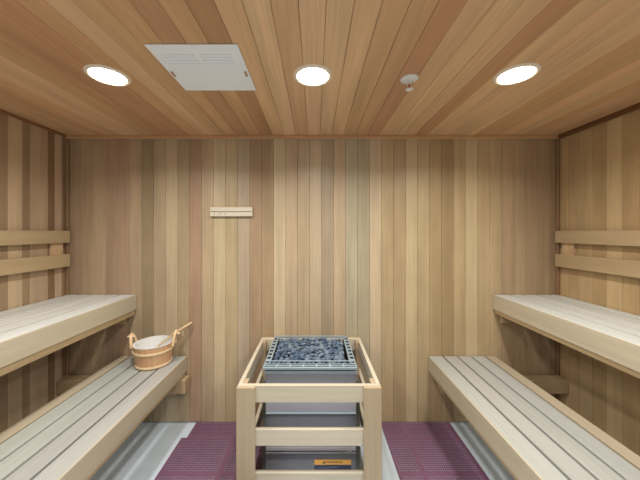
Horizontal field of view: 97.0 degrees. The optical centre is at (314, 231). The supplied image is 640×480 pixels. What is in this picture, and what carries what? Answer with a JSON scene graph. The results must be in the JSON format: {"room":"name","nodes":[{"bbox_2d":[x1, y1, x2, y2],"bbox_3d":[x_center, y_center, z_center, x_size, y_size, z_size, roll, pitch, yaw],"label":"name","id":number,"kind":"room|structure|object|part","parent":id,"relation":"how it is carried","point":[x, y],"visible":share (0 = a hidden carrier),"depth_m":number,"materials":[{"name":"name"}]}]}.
{"room":"sauna","nodes":[
{"label":"sauna","id":0,"kind":"room"},
{"bbox_2d":[0,113,64,432],"bbox_3d":[-1.900,0.339,0.846,0.100,2.212,2.732,0,0,0],"label":"wall","id":1,"kind":"structure","parent":0,"point":[32,158],"depth_m":1.84,"materials":[{"name":"brown wood"}]},
{"bbox_2d":[0,109,66,136],"bbox_3d":[-1.841,-0.709,0.835,0.018,0.016,2.510,0,0,0],"label":"trim","id":2,"kind":"structure","parent":1,"relation":"attached to","point":[1,111],"depth_m":1.83,"materials":[{"name":"brown wood"}]},
{"bbox_2d":[0,230,69,275],"bbox_3d":[-1.827,0.122,0.849,0.043,0.262,2.478,0,0,0],"label":"backrest","id":3,"kind":"object","parent":1,"relation":"attached to","point":[56,258],"visible":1,"depth_m":1.83,"materials":[{"name":"brown wood"}]},
{"bbox_2d":[0,295,136,375],"bbox_3d":[-1.587,0.572,0.857,0.521,0.212,2.494,0,0,0],"label":"bench","id":4,"kind":"object","parent":1,"relation":"attached to","point":[29,333],"visible":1,"depth_m":1.56,"materials":[{"name":"brown wood"}]},
{"bbox_2d":[0,356,189,479],"bbox_3d":[-1.387,1.040,0.857,0.920,0.235,2.494,0,0,0],"label":"bench","id":5,"kind":"object","parent":1,"relation":"attached to","point":[71,436],"visible":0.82,"depth_m":1.40,"materials":[{"name":"brown wood"}]},
{"bbox_3d":[-0.983,1.046,0.857,0.038,0.029,2.494,0,0,0],"label":"rail","id":6,"kind":"part","parent":5,"relation":"part of","materials":[{"name":"brown wood"}]},
{"bbox_2d":[127,329,179,370],"bbox_3d":[-1.131,0.807,1.984,0.263,0.228,0.258,0,0,35],"label":"bucket","id":7,"kind":"object","parent":5,"relation":"on","point":[148,356],"visible":0.99,"depth_m":1.92,"materials":[{"name":"brown wood"}]},
{"bbox_3d":[-1.267,0.748,1.968,0.032,0.096,0.087,0,0,-6],"label":"ear handle","id":8,"kind":"part","parent":7,"relation":"part of","materials":[{"name":"brown wood"}]},
{"bbox_2d":[157,322,191,346],"bbox_3d":[-1.047,0.757,2.019,0.317,0.197,0.076,0,0,-32],"label":"ladle","id":9,"kind":"object","parent":7,"relation":"in","point":[190,323],"visible":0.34,"depth_m":2.04,"materials":[{"name":"brown wood"}]},
{"bbox_3d":[-0.994,0.744,2.011,0.032,0.103,0.086,0,0,-12],"label":"ear handle","id":10,"kind":"part","parent":7,"relation":"part of","materials":[{"name":"brown wood"}]},
{"bbox_2d":[89,422,514,479],"bbox_3d":[-0.018,1.465,0.596,3.863,0.080,3.232,0,0,0],"label":"floor","id":11,"kind":"structure","parent":0,"point":[145,451],"depth_m":1.81,"materials":[{"name":"tile"}]},
{"bbox_2d":[154,423,283,479],"bbox_3d":[-0.562,1.421,1.742,0.719,0.005,0.730,0,0,0],"label":"floor mat","id":12,"kind":"object","parent":11,"relation":"on","point":[176,457],"depth_m":1.80,"materials":[{"name":"plastic"}]},
{"bbox_2d":[236,337,381,479],"bbox_3d":[-0.030,1.101,1.755,0.726,0.647,0.690,0,0,0],"label":"guard","id":13,"kind":"object","parent":11,"relation":"on","point":[249,433],"visible":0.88,"depth_m":1.43,"materials":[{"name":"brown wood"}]},
{"bbox_3d":[-0.347,1.101,1.421,0.092,0.647,0.022,0,0,0],"label":"post","id":14,"kind":"part","parent":13,"relation":"part of","materials":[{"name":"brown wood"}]},
{"bbox_3d":[-0.382,0.821,1.755,0.022,0.087,0.600,0,0,0],"label":"rail","id":15,"kind":"part","parent":13,"relation":"part of","materials":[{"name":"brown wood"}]},
{"bbox_3d":[-0.382,1.264,1.755,0.022,0.087,0.600,0,0,0],"label":"rail","id":16,"kind":"part","parent":13,"relation":"part of","materials":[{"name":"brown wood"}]},
{"bbox_3d":[-0.382,1.042,1.755,0.022,0.084,0.600,0,0,0],"label":"rail","id":17,"kind":"part","parent":13,"relation":"part of","materials":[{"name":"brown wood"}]},
{"bbox_3d":[-0.347,1.101,2.089,0.092,0.647,0.022,0,0,0],"label":"post","id":18,"kind":"part","parent":13,"relation":"part of","materials":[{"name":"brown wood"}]},
{"bbox_3d":[-0.030,1.264,1.444,0.726,0.087,0.022,0,0,0],"label":"rail","id":19,"kind":"part","parent":13,"relation":"part of","materials":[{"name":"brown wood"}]},
{"bbox_3d":[-0.030,1.042,1.444,0.726,0.084,0.022,0,0,0],"label":"rail","id":20,"kind":"part","parent":13,"relation":"part of","materials":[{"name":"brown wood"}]},
{"bbox_3d":[-0.030,0.821,1.444,0.726,0.087,0.022,0,0,0],"label":"rail","id":21,"kind":"part","parent":13,"relation":"part of","materials":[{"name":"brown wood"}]},
{"bbox_3d":[-0.030,0.821,2.067,0.726,0.087,0.022,0,0,0],"label":"rail","id":22,"kind":"part","parent":13,"relation":"part of","materials":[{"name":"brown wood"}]},
{"bbox_3d":[0.289,1.101,2.089,0.088,0.647,0.022,0,0,0],"label":"post","id":23,"kind":"part","parent":13,"relation":"part of","materials":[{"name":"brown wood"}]},
{"bbox_3d":[0.322,1.264,1.755,0.022,0.087,0.600,0,0,0],"label":"rail","id":24,"kind":"part","parent":13,"relation":"part of","materials":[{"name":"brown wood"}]},
{"bbox_3d":[0.322,1.042,1.755,0.022,0.084,0.600,0,0,0],"label":"rail","id":25,"kind":"part","parent":13,"relation":"part of","materials":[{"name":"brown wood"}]},
{"bbox_3d":[0.322,0.821,1.755,0.022,0.087,0.600,0,0,0],"label":"rail","id":26,"kind":"part","parent":13,"relation":"part of","materials":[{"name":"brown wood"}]},
{"bbox_3d":[0.289,1.101,1.421,0.088,0.647,0.022,0,0,0],"label":"post","id":27,"kind":"part","parent":13,"relation":"part of","materials":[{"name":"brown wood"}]},
{"bbox_2d":[262,336,359,469],"bbox_3d":[-0.022,1.077,1.778,0.551,0.694,0.454,0,0,0],"label":"heater","id":28,"kind":"object","parent":11,"relation":"on","point":[274,414],"visible":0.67,"depth_m":1.56,"materials":[{"name":"grey metal"}]},
{"bbox_3d":[-0.028,0.735,1.792,0.499,0.012,0.414,0,0,0],"label":"grate rod","id":29,"kind":"part","parent":28,"relation":"part of","materials":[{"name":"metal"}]},
{"bbox_3d":[-0.022,0.923,1.566,0.499,0.147,0.005,0,0,0],"label":"panel","id":30,"kind":"part","parent":28,"relation":"part of","materials":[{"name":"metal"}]},
{"bbox_3d":[-0.022,1.269,1.561,0.499,0.112,0.015,0,0,0],"label":"panel","id":31,"kind":"part","parent":28,"relation":"part of","materials":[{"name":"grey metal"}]},
{"bbox_2d":[276,341,346,362],"bbox_3d":[-0.022,0.777,1.803,0.415,0.024,0.358,0,0,0],"label":"stones","id":32,"kind":"object","parent":28,"relation":"on","point":[278,341],"depth_m":1.76,"materials":[{"name":"black stone"}]},
{"bbox_2d":[382,423,489,479],"bbox_3d":[0.745,1.421,1.742,0.514,0.005,0.730,0,0,0],"label":"floor mat","id":33,"kind":"object","parent":11,"relation":"on","point":[451,457],"depth_m":1.82,"materials":[{"name":"plastic"}]},
{"bbox_2d":[70,139,554,421],"bbox_3d":[-0.018,0.339,2.162,3.863,2.212,0.100,0,0,0],"label":"wall","id":34,"kind":"structure","parent":0,"point":[403,247],"depth_m":2.11,"materials":[{"name":"brown wood"}]},
{"bbox_2d":[65,138,69,375],"bbox_3d":[-1.839,0.366,2.101,0.022,2.118,0.022,0,0,0],"label":"trim","id":35,"kind":"structure","parent":34,"relation":"attached to","point":[67,141],"depth_m":2.09,"materials":[{"name":"brown wood"}]},
{"bbox_2d":[210,207,252,215],"bbox_3d":[-0.619,-0.150,2.099,0.313,0.069,0.026,0,0,0],"label":"wall strip","id":36,"kind":"object","parent":34,"relation":"attached to","point":[214,211],"visible":1,"depth_m":2.09,"materials":[{"name":"beige wood"}]},
{"bbox_2d":[65,135,557,138],"bbox_3d":[-0.018,-0.705,2.101,3.663,0.024,0.022,0,0,0],"label":"trim","id":37,"kind":"structure","parent":34,"relation":"attached to","point":[68,136],"depth_m":2.09,"materials":[{"name":"brown wood"}]},
{"bbox_2d":[555,138,559,400],"bbox_3d":[1.802,0.366,2.101,0.022,2.118,0.022,0,0,0],"label":"trim","id":38,"kind":"structure","parent":34,"relation":"attached to","point":[557,141],"depth_m":2.09,"materials":[{"name":"brown wood"}]},
{"bbox_2d":[0,0,639,134],"bbox_3d":[-0.018,-0.767,0.846,3.863,0.100,2.732,0,0,0],"label":"ceiling","id":39,"kind":"structure","parent":0,"point":[587,52],"depth_m":1.18,"materials":[{"name":"brown wood"}]},
{"bbox_2d":[83,64,131,86],"bbox_3d":[-0.948,-0.712,1.297,0.181,0.008,0.181,0,0,0],"label":"recessed light","id":40,"kind":"object","parent":39,"relation":"in","point":[107,75],"visible":1,"depth_m":1.28,"materials":[{"name":"white glass"}]},
{"bbox_2d":[88,68,126,84],"bbox_3d":[-0.948,-0.712,1.297,0.141,0.007,0.141,0,0,0],"label":"diffuser","id":41,"kind":"object","parent":40,"relation":"attached to","point":[109,76],"depth_m":1.29,"materials":[{"name":"beige"}]},
{"bbox_2d":[144,44,255,90],"bbox_3d":[-0.472,-0.711,1.248,0.355,0.010,0.346,0,0,0],"label":"access panel","id":42,"kind":"object","parent":39,"relation":"attached to","point":[196,67],"visible":1,"depth_m":1.21,"materials":[{"name":"white metal"}]},
{"bbox_2d":[293,64,332,86],"bbox_3d":[-0.010,-0.712,1.297,0.181,0.008,0.181,0,0,0],"label":"recessed light","id":43,"kind":"object","parent":39,"relation":"in","point":[312,75],"visible":1,"depth_m":1.28,"materials":[{"name":"white glass"}]},
{"bbox_2d":[297,68,327,84],"bbox_3d":[-0.010,-0.712,1.297,0.141,0.007,0.141,0,0,0],"label":"diffuser","id":44,"kind":"object","parent":43,"relation":"attached to","point":[305,76],"depth_m":1.29,"materials":[{"name":"beige"}]},
{"bbox_2d":[400,74,418,91],"bbox_3d":[0.441,-0.690,1.323,0.082,0.052,0.082,0,0,0],"label":"sprinkler","id":45,"kind":"object","parent":39,"relation":"attached to","point":[409,79],"visible":1,"depth_m":1.31,"materials":[{"name":"white paint"}]},
{"bbox_2d":[493,63,541,85],"bbox_3d":[0.915,-0.712,1.287,0.181,0.008,0.181,0,0,0],"label":"recessed light","id":46,"kind":"object","parent":39,"relation":"in","point":[519,73],"visible":1,"depth_m":1.27,"materials":[{"name":"white glass"}]},
{"bbox_2d":[498,66,535,82],"bbox_3d":[0.915,-0.712,1.287,0.141,0.007,0.141,0,0,0],"label":"diffuser","id":47,"kind":"object","parent":46,"relation":"attached to","point":[513,74],"depth_m":1.27,"materials":[{"name":"beige"}]},
{"bbox_2d":[560,109,639,455],"bbox_3d":[1.863,0.339,0.846,0.100,2.212,2.732,0,0,0],"label":"wall","id":48,"kind":"structure","parent":0,"point":[600,163],"depth_m":1.78,"materials":[{"name":"brown wood"}]},
{"bbox_2d":[428,356,639,479],"bbox_3d":[1.327,1.040,0.857,0.967,0.235,2.494,0,0,0],"label":"bench","id":49,"kind":"object","parent":48,"relation":"attached to","point":[532,433],"visible":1,"depth_m":1.37,"materials":[{"name":"brown wood"}]},
{"bbox_3d":[0.874,1.046,0.857,0.038,0.029,2.494,0,0,0],"label":"rail","id":50,"kind":"part","parent":49,"relation":"part of","materials":[{"name":"brown wood"}]},
{"bbox_2d":[493,295,639,378],"bbox_3d":[1.567,0.567,0.857,0.486,0.202,2.494,0,0,0],"label":"bench","id":51,"kind":"object","parent":48,"relation":"attached to","point":[609,336],"visible":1,"depth_m":1.52,"materials":[{"name":"brown wood"}]},
{"bbox_2d":[555,230,639,277],"bbox_3d":[1.790,0.122,0.849,0.043,0.262,2.478,0,0,0],"label":"backrest","id":52,"kind":"object","parent":48,"relation":"attached to","point":[568,258],"visible":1,"depth_m":1.77,"materials":[{"name":"brown wood"}]},
{"bbox_2d":[558,103,639,138],"bbox_3d":[1.803,-0.702,0.835,0.020,0.030,2.510,0,0,0],"label":"trim","id":53,"kind":"structure","parent":48,"relation":"attached to","point":[632,108],"depth_m":1.77,"materials":[{"name":"brown wood"}]}
]}

